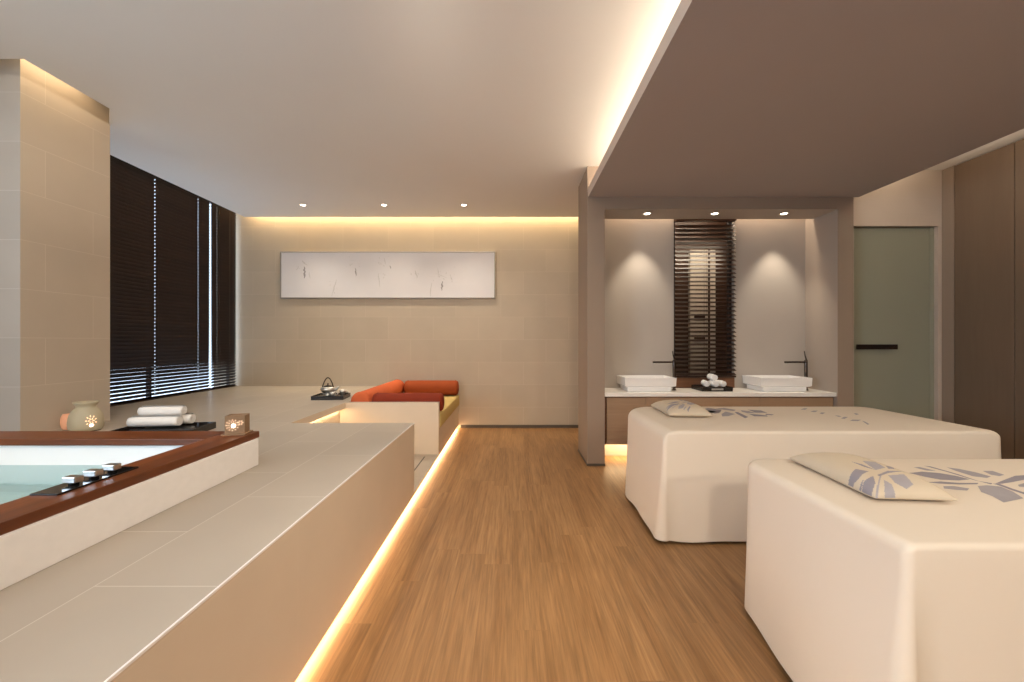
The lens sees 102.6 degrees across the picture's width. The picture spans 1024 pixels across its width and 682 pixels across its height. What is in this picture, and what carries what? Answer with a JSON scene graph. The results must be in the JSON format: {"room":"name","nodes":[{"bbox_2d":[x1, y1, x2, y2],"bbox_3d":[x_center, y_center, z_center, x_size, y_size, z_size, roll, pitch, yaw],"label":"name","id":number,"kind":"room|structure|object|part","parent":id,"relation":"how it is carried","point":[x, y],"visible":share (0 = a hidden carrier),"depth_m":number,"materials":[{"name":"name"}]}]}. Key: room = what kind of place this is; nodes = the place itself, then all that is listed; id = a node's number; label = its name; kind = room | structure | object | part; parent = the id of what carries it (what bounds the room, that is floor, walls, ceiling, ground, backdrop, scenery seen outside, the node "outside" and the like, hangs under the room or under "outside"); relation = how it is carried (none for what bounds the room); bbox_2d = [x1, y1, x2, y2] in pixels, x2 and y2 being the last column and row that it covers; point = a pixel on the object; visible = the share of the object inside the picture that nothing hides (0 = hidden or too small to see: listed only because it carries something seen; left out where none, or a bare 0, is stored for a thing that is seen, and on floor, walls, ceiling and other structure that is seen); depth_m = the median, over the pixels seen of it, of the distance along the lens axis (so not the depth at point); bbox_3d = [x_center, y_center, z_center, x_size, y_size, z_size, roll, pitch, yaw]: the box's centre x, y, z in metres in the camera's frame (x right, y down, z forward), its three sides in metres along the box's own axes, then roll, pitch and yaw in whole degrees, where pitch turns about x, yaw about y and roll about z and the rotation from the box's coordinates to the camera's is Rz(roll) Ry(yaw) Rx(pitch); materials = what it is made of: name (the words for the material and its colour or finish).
{"room":"spa treatment room","nodes":[
{"label":"spa treatment room","id":0,"kind":"room"},
{"bbox_2d":[0,59,109,430],"bbox_3d":[-3.620,-0.682,3.013,0.740,2.656,0.605,0,0,0],"label":"wall","id":1,"kind":"structure","parent":0,"point":[55,137],"depth_m":2.90,"materials":[{"name":"tile"}]},
{"bbox_2d":[214,213,577,427],"bbox_3d":[-1.300,-0.400,5.985,6.000,3.300,0.150,0,0,0],"label":"wall","id":2,"kind":"structure","parent":0,"point":[512,356],"depth_m":5.91,"materials":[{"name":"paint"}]},
{"bbox_2d":[280,250,494,298],"bbox_3d":[-1.778,-0.955,5.883,3.070,0.690,0.055,0,0,0],"label":"painting","id":3,"kind":"object","parent":2,"relation":"attached to","point":[381,274],"visible":1,"depth_m":5.86,"materials":[{"name":"white paper"}]},
{"bbox_2d":[461,425,577,427],"bbox_3d":[0.430,1.229,5.902,2.340,0.042,0.015,0,0,0],"label":"baseboard","id":4,"kind":"structure","parent":2,"relation":"attached to","point":[462,426],"depth_m":5.89,"materials":[{"name":"brown wood"}]},
{"bbox_2d":[0,0,1023,216],"bbox_3d":[0.250,-1.930,1.800,9.100,0.360,8.800,0,0,0],"label":"ceiling","id":5,"kind":"structure","parent":0,"point":[250,108],"depth_m":2.86,"materials":[{"name":"paint"}]},
{"bbox_2d":[295,428,792,681],"bbox_3d":[0.250,1.300,1.800,9.100,0.100,8.800,0,0,0],"label":"floor","id":6,"kind":"structure","parent":0,"point":[515,558],"depth_m":2.07,"materials":[{"name":"brown wood"}]},
{"bbox_2d":[0,386,458,681],"bbox_3d":[-2.379,0.948,1.755,3.222,0.605,8.310,0,0,0],"label":"platform","id":7,"kind":"object","parent":6,"relation":"on","point":[242,579],"visible":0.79,"depth_m":1.39,"materials":[{"name":"tile"}]},
{"bbox_2d":[60,413,69,429],"bbox_3d":[-3.165,0.575,2.928,0.087,0.109,0.087,0,0,0],"label":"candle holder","id":8,"kind":"object","parent":7,"relation":"on","point":[65,418],"depth_m":2.89,"materials":[{"name":"orange glass"}]},
{"bbox_2d":[60,400,104,430],"bbox_3d":[-3.094,0.542,2.960,0.229,0.208,0.191,0,0,0],"label":"burner","id":9,"kind":"object","parent":7,"relation":"on","point":[86,416],"visible":0.94,"depth_m":2.90,"materials":[{"name":"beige ceramic"}]},
{"bbox_2d":[0,431,258,589],"bbox_3d":[-2.151,0.725,1.200,1.658,0.570,1.920,0,0,0],"label":"bathtub","id":10,"kind":"object","parent":7,"relation":"on","point":[63,494],"visible":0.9,"depth_m":1.61,"materials":[{"name":"white stone"}]},
{"bbox_3d":[-1.432,0.454,1.337,0.044,0.028,0.031,0,0,0],"label":"knob","id":11,"kind":"part","parent":10,"relation":"part of","materials":[{"name":"silver metal"}]},
{"bbox_3d":[-1.435,0.471,1.393,0.086,0.006,0.275,0,0,0],"label":"control panel","id":12,"kind":"part","parent":10,"relation":"part of","materials":[{"name":"black glass"}]},
{"bbox_2d":[0,446,181,503],"bbox_3d":[-2.148,0.759,1.202,1.423,0.502,1.685,0,0,0],"label":"basin","id":13,"kind":"object","parent":10,"relation":"in","point":[24,470],"depth_m":2.00,"materials":[{"name":"white ceramic"}]},
{"bbox_3d":[-1.432,0.454,1.403,0.044,0.028,0.031,0,0,0],"label":"knob","id":14,"kind":"part","parent":10,"relation":"part of","materials":[{"name":"silver metal"}]},
{"bbox_3d":[-1.432,0.454,1.468,0.044,0.028,0.031,0,0,0],"label":"knob","id":15,"kind":"part","parent":10,"relation":"part of","materials":[{"name":"silver metal"}]},
{"bbox_2d":[221,430,252,435],"bbox_3d":[-1.405,0.470,2.098,0.110,0.007,0.100,0,0,-11],"label":"plate","id":16,"kind":"object","parent":10,"relation":"on","point":[249,431],"visible":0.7,"depth_m":2.05,"materials":[{"name":"stone"}]},
{"bbox_2d":[225,413,249,433],"bbox_3d":[-1.405,0.422,2.098,0.088,0.090,0.075,0,0,-16],"label":"candle holder","id":17,"kind":"object","parent":16,"relation":"on","point":[239,423],"visible":1,"depth_m":2.07,"materials":[{"name":"stone"}]},
{"bbox_2d":[111,422,215,430],"bbox_3d":[-2.435,0.621,2.875,0.520,0.050,0.270,0,0,-7],"label":"tray","id":18,"kind":"object","parent":7,"relation":"on","point":[196,426],"visible":0.56,"depth_m":2.83,"materials":[{"name":"black paint"}]},
{"bbox_2d":[126,415,182,426],"bbox_3d":[-2.460,0.552,2.828,0.315,0.074,0.074,0,0,-6],"label":"rolled towel","id":19,"kind":"object","parent":18,"relation":"on","point":[150,420],"visible":1,"depth_m":2.80,"materials":[{"name":"white fabric"}]},
{"bbox_2d":[137,405,186,414],"bbox_3d":[-2.440,0.485,2.865,0.280,0.067,0.067,0,0,-6],"label":"rolled towel","id":20,"kind":"object","parent":19,"relation":"on","point":[158,409],"visible":1,"depth_m":2.84,"materials":[{"name":"white fabric"}]},
{"bbox_2d":[146,413,195,423],"bbox_3d":[-2.430,0.552,2.911,0.305,0.074,0.074,0,0,-6],"label":"rolled towel","id":21,"kind":"object","parent":18,"relation":"on","point":[188,417],"visible":0.25,"depth_m":2.90,"materials":[{"name":"white fabric"}]},
{"bbox_2d":[311,393,350,399],"bbox_3d":[-2.035,0.624,4.619,0.340,0.044,0.280,0,0,-6],"label":"tray","id":22,"kind":"object","parent":7,"relation":"on","point":[319,396],"visible":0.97,"depth_m":4.49,"materials":[{"name":"black paint"}]},
{"bbox_2d":[320,377,339,395],"bbox_3d":[-2.051,0.508,4.591,0.194,0.206,0.160,0,0,33],"label":"teapot","id":23,"kind":"object","parent":22,"relation":"on","point":[326,389],"visible":0.89,"depth_m":4.56,"materials":[{"name":"silver metal"}]},
{"bbox_2d":[329,391,337,395],"bbox_3d":[-1.976,0.586,4.525,0.090,0.052,0.079,0,0,38],"label":"teacup","id":24,"kind":"object","parent":22,"relation":"on","point":[332,393],"visible":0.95,"depth_m":4.51,"materials":[{"name":"white ceramic"}]},
{"bbox_2d":[339,390,347,394],"bbox_3d":[-1.933,0.586,4.687,0.090,0.052,0.079,0,0,38],"label":"teacup","id":25,"kind":"object","parent":22,"relation":"on","point":[342,392],"visible":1,"depth_m":4.67,"materials":[{"name":"white ceramic"}]},
{"bbox_2d":[440,395,458,426],"bbox_3d":[-1.250,0.849,5.133,0.983,0.153,1.542,0,0,0],"label":"seat cushion","id":26,"kind":"object","parent":7,"relation":"on","point":[451,402],"visible":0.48,"depth_m":5.14,"materials":[{"name":"yellow fabric"}]},
{"bbox_2d":[351,379,403,401],"bbox_3d":[-1.632,0.656,5.133,0.220,0.220,1.495,0,0,0],"label":"bolster","id":27,"kind":"object","parent":26,"relation":"on","point":[395,386],"visible":0.55,"depth_m":4.87,"materials":[{"name":"orange fabric"}]},
{"bbox_2d":[372,393,443,410],"bbox_3d":[-1.129,0.665,4.475,0.773,0.205,0.205,0,0,0],"label":"bolster","id":28,"kind":"object","parent":26,"relation":"on","point":[377,397],"visible":0.59,"depth_m":4.40,"materials":[{"name":"red fabric"}]},
{"bbox_2d":[404,380,458,394],"bbox_3d":[-1.133,0.660,5.790,0.763,0.215,0.215,0,0,0],"label":"bolster","id":29,"kind":"object","parent":26,"relation":"on","point":[446,387],"visible":0.91,"depth_m":5.70,"materials":[{"name":"orange fabric"}]},
{"bbox_2d":[625,407,1000,542],"bbox_3d":[1.980,0.905,3.022,2.194,0.691,1.034,0,0,0],"label":"bed","id":30,"kind":"object","parent":6,"relation":"on","point":[687,477],"visible":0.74,"depth_m":2.54,"materials":[{"name":"beige fabric"}]},
{"bbox_2d":[651,400,711,416],"bbox_3d":[1.305,0.516,3.200,0.310,0.085,0.470,0,0,3],"label":"pillow","id":31,"kind":"object","parent":30,"relation":"on","point":[677,408],"visible":1,"depth_m":3.03,"materials":[{"name":"beige fabric"}]},
{"bbox_2d":[744,459,1023,681],"bbox_3d":[2.104,0.905,1.524,2.225,0.691,0.899,0,0,0],"label":"bed","id":32,"kind":"object","parent":6,"relation":"on","point":[843,583],"visible":0.95,"depth_m":1.29,"materials":[{"name":"beige fabric"}]},
{"bbox_2d":[790,453,957,500],"bbox_3d":[1.400,0.522,1.645,0.270,0.073,0.490,0,0,4],"label":"pillow","id":33,"kind":"object","parent":32,"relation":"on","point":[874,479],"visible":1,"depth_m":1.51,"materials":[{"name":"beige fabric"}]},
{"bbox_2d":[942,139,1023,458],"bbox_3d":[4.555,-0.249,0.909,0.310,2.998,6.578,0,0,0],"label":"wardrobe","id":34,"kind":"object","parent":6,"relation":"on","point":[983,195],"visible":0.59,"depth_m":3.82,"materials":[{"name":"brown wood"}]},
{"bbox_3d":[4.425,-0.249,4.141,0.050,2.998,0.114,0,0,0],"label":"panel","id":35,"kind":"part","parent":34,"relation":"part of","materials":[{"name":"brown wood"}]},
{"bbox_3d":[4.413,-0.250,3.345,0.026,2.980,0.484,0,0,0],"label":"door","id":36,"kind":"part","parent":34,"relation":"part of","materials":[{"name":"brown wood"}]},
{"bbox_2d":[578,166,604,465],"bbox_3d":[0.842,-0.250,4.386,0.182,3.000,0.567,0,0,0],"label":"pillar","id":37,"kind":"structure","parent":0,"point":[591,210],"depth_m":4.11,"materials":[{"name":"beige paint"}]},
{"bbox_2d":[675,222,725,372],"bbox_3d":[2.310,-0.400,5.080,1.380,2.700,0.840,0,0,0],"label":"wall","id":38,"kind":"structure","parent":0,"point":[676,223],"depth_m":5.42,"materials":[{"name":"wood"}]},
{"bbox_2d":[676,377,734,387],"bbox_3d":[2.132,0.462,4.549,0.665,0.114,0.022,0,0,0],"label":"trim","id":39,"kind":"structure","parent":38,"relation":"attached to","point":[681,382],"depth_m":4.54,"materials":[{"name":"brown wood"}]},
{"bbox_2d":[605,219,804,455],"bbox_3d":[2.175,-0.250,4.567,2.491,3.000,0.195,0,0,0],"label":"wall","id":40,"kind":"structure","parent":0,"point":[769,290],"depth_m":4.56,"materials":[{"name":"paint"}]},
{"bbox_2d":[674,222,731,372],"bbox_3d":[2.132,-0.480,4.625,0.665,1.860,0.050,0,0,0],"label":"window","id":41,"kind":"structure","parent":40,"relation":"attached to","point":[728,223],"depth_m":4.60,"materials":[{"name":"metal"}]},
{"bbox_2d":[674,219,736,376],"bbox_3d":[2.132,-0.484,4.525,0.664,1.771,0.060,0,0,0],"label":"blind","id":42,"kind":"object","parent":41,"relation":"attached to","point":[726,226],"visible":0.94,"depth_m":4.52,"materials":[{"name":"brown wood"}]},
{"bbox_3d":[2.132,-1.345,4.525,0.664,0.050,0.060,0,0,0],"label":"head rail","id":43,"kind":"part","parent":42,"relation":"part of","materials":[{"name":"brown wood"}]},
{"bbox_3d":[2.132,0.391,4.525,0.664,0.020,0.044,0,0,0],"label":"rail","id":44,"kind":"part","parent":42,"relation":"part of","materials":[{"name":"brown wood"}]},
{"bbox_3d":[2.353,-0.472,4.499,0.002,1.715,0.003,0,0,0],"label":"ladder cord","id":45,"kind":"part","parent":42,"relation":"part of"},
{"bbox_2d":[605,397,832,444],"bbox_3d":[2.095,0.805,4.305,2.329,0.490,0.330,0,0,0],"label":"vanity cabinet","id":46,"kind":"object","parent":40,"relation":"attached to","point":[617,409],"visible":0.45,"depth_m":4.14,"materials":[{"name":"brown wood"}]},
{"bbox_3d":[1.153,0.809,4.150,0.393,0.474,0.020,0,0,0],"label":"door","id":47,"kind":"part","parent":46,"relation":"part of","materials":[{"name":"brown wood"}]},
{"bbox_3d":[1.927,0.809,4.150,1.147,0.474,0.020,0,0,0],"label":"door","id":48,"kind":"part","parent":46,"relation":"part of","materials":[{"name":"brown wood"}]},
{"bbox_2d":[605,388,836,396],"bbox_3d":[2.095,0.540,4.338,2.329,0.040,0.443,0,0,0],"label":"countertop","id":49,"kind":"structure","parent":46,"relation":"on","point":[609,392],"depth_m":4.12,"materials":[{"name":"white stone"}]},
{"bbox_2d":[617,375,676,390],"bbox_3d":[1.422,0.449,4.370,0.530,0.142,0.344,0,0,0],"label":"washbasin","id":50,"kind":"object","parent":49,"relation":"in","point":[627,382],"visible":1,"depth_m":4.21,"materials":[{"name":"white ceramic"}]},
{"bbox_2d":[653,351,675,390],"bbox_3d":[1.611,0.312,4.330,0.249,0.416,0.048,0,0,0],"label":"faucet","id":51,"kind":"object","parent":49,"relation":"on","point":[673,362],"visible":1,"depth_m":4.32,"materials":[{"name":"brown metal"}]},
{"bbox_3d":[1.597,0.229,4.330,0.221,0.029,0.026,0,0,0],"label":"spout","id":52,"kind":"part","parent":51,"relation":"part of","materials":[{"name":"brown metal"}]},
{"bbox_2d":[691,385,732,390],"bbox_3d":[2.115,0.497,4.343,0.320,0.045,0.253,0,0,0],"label":"tray","id":53,"kind":"object","parent":49,"relation":"on","point":[696,387],"visible":0.88,"depth_m":4.22,"materials":[{"name":"black paint"}]},
{"bbox_2d":[701,380,709,386],"bbox_3d":[2.034,0.443,4.316,0.067,0.067,0.110,0,0,11],"label":"rolled towel","id":54,"kind":"object","parent":53,"relation":"on","point":[705,383],"visible":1,"depth_m":4.27,"materials":[{"name":"white fabric"}]},
{"bbox_2d":[708,380,718,386],"bbox_3d":[2.112,0.443,4.300,0.067,0.067,0.110,0,0,0],"label":"rolled towel","id":55,"kind":"object","parent":53,"relation":"on","point":[713,383],"visible":0.96,"depth_m":4.25,"materials":[{"name":"white fabric"}]},
{"bbox_2d":[707,373,717,379],"bbox_3d":[2.107,0.377,4.315,0.067,0.067,0.110,0,0,0],"label":"rolled towel","id":56,"kind":"object","parent":55,"relation":"on","point":[709,376],"visible":1,"depth_m":4.27,"materials":[{"name":"white fabric"}]},
{"bbox_2d":[715,380,725,386],"bbox_3d":[2.191,0.443,4.314,0.067,0.067,0.110,0,0,-11],"label":"rolled towel","id":57,"kind":"object","parent":53,"relation":"on","point":[722,383],"visible":0.78,"depth_m":4.26,"materials":[{"name":"white fabric"}]},
{"bbox_2d":[742,375,811,390],"bbox_3d":[2.814,0.449,4.370,0.530,0.142,0.344,0,0,0],"label":"washbasin","id":58,"kind":"object","parent":49,"relation":"in","point":[755,382],"visible":1,"depth_m":4.22,"materials":[{"name":"white ceramic"}]},
{"bbox_2d":[784,351,807,390],"bbox_3d":[3.003,0.312,4.330,0.249,0.416,0.048,0,0,0],"label":"faucet","id":59,"kind":"object","parent":49,"relation":"on","point":[805,361],"visible":0.85,"depth_m":4.32,"materials":[{"name":"brown metal"}]},
{"bbox_3d":[2.990,0.229,4.330,0.221,0.029,0.026,0,0,0],"label":"spout","id":60,"kind":"part","parent":59,"relation":"part of","materials":[{"name":"brown metal"}]},
{"bbox_3d":[2.874,0.809,4.150,0.738,0.474,0.020,0,0,0],"label":"door","id":61,"kind":"part","parent":46,"relation":"part of","materials":[{"name":"brown wood"}]},
{"bbox_2d":[605,197,837,218],"bbox_3d":[2.095,-1.535,4.273,2.333,0.430,0.334,0,0,0],"label":"ceiling","id":62,"kind":"structure","parent":0,"point":[615,207],"depth_m":4.11,"materials":[{"name":"paint"}]},
{"bbox_2d":[588,0,1023,196],"bbox_3d":[2.116,-1.488,0.853,2.708,0.095,6.506,0,0,0],"label":"soffit","id":63,"kind":"structure","parent":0,"point":[735,98],"depth_m":2.40,"materials":[{"name":"beige paint"}]},
{"bbox_2d":[805,197,852,406],"bbox_3d":[3.341,-0.250,4.333,0.158,3.000,0.454,0,0,0],"label":"wall","id":64,"kind":"structure","parent":0,"point":[829,236],"depth_m":4.19,"materials":[{"name":"paint"}]},
{"bbox_2d":[853,170,941,420],"bbox_3d":[4.050,-0.400,4.525,1.500,3.300,0.650,0,0,0],"label":"wall","id":65,"kind":"structure","parent":0,"point":[915,200],"depth_m":4.20,"materials":[{"name":"beige paint"}]},
{"bbox_2d":[854,227,933,418],"bbox_3d":[3.936,0.037,4.223,0.852,2.426,0.075,0,0,0],"label":"door","id":66,"kind":"structure","parent":65,"relation":"attached to","point":[894,267],"depth_m":4.24,"materials":[{"name":"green glass"}]},
{"bbox_3d":[3.732,0.060,4.213,0.415,0.050,0.055,0,0,0],"label":"handle","id":67,"kind":"part","parent":66,"relation":"part of","materials":[{"name":"brown metal"}]},
{"bbox_2d":[929,227,933,418],"bbox_3d":[4.342,0.037,4.247,0.040,2.426,0.025,0,0,0],"label":"door frame","id":68,"kind":"structure","parent":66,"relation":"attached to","point":[931,229],"depth_m":4.23,"materials":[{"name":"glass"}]},
{"bbox_3d":[-4.090,-0.400,1.705,0.200,3.300,8.610,0,0,0],"label":"wall","id":69,"kind":"structure","parent":0,"visible":0},
{"bbox_2d":[146,176,229,397],"bbox_3d":[-4.090,-0.617,4.605,0.040,2.586,2.610,0,0,0],"label":"window","id":70,"kind":"structure","parent":69,"relation":"in","point":[154,176],"depth_m":5.90,"materials":[{"name":"metal"}]},
{"bbox_2d":[110,155,210,406],"bbox_3d":[-3.960,-0.652,4.392,0.060,2.595,1.944,0,0,0],"label":"blind","id":71,"kind":"object","parent":70,"relation":"attached to","point":[180,330],"visible":0.62,"depth_m":4.55,"materials":[{"name":"brown wood"}]},
{"bbox_3d":[-3.960,0.640,4.392,0.036,0.010,1.944,0,0,0],"label":"rail","id":72,"kind":"part","parent":71,"relation":"part of","materials":[{"name":"brown wood"}]},
{"bbox_2d":[210,202,236,389],"bbox_3d":[-3.960,-0.652,5.634,0.060,2.595,0.476,0,0,0],"label":"blind","id":73,"kind":"object","parent":70,"relation":"attached to","point":[222,349],"visible":0.98,"depth_m":5.61,"materials":[{"name":"brown wood"}]},
{"bbox_3d":[-3.932,-0.642,5.512,0.002,2.556,0.002,0,0,0],"label":"ladder cord","id":74,"kind":"part","parent":73,"relation":"part of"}
]}

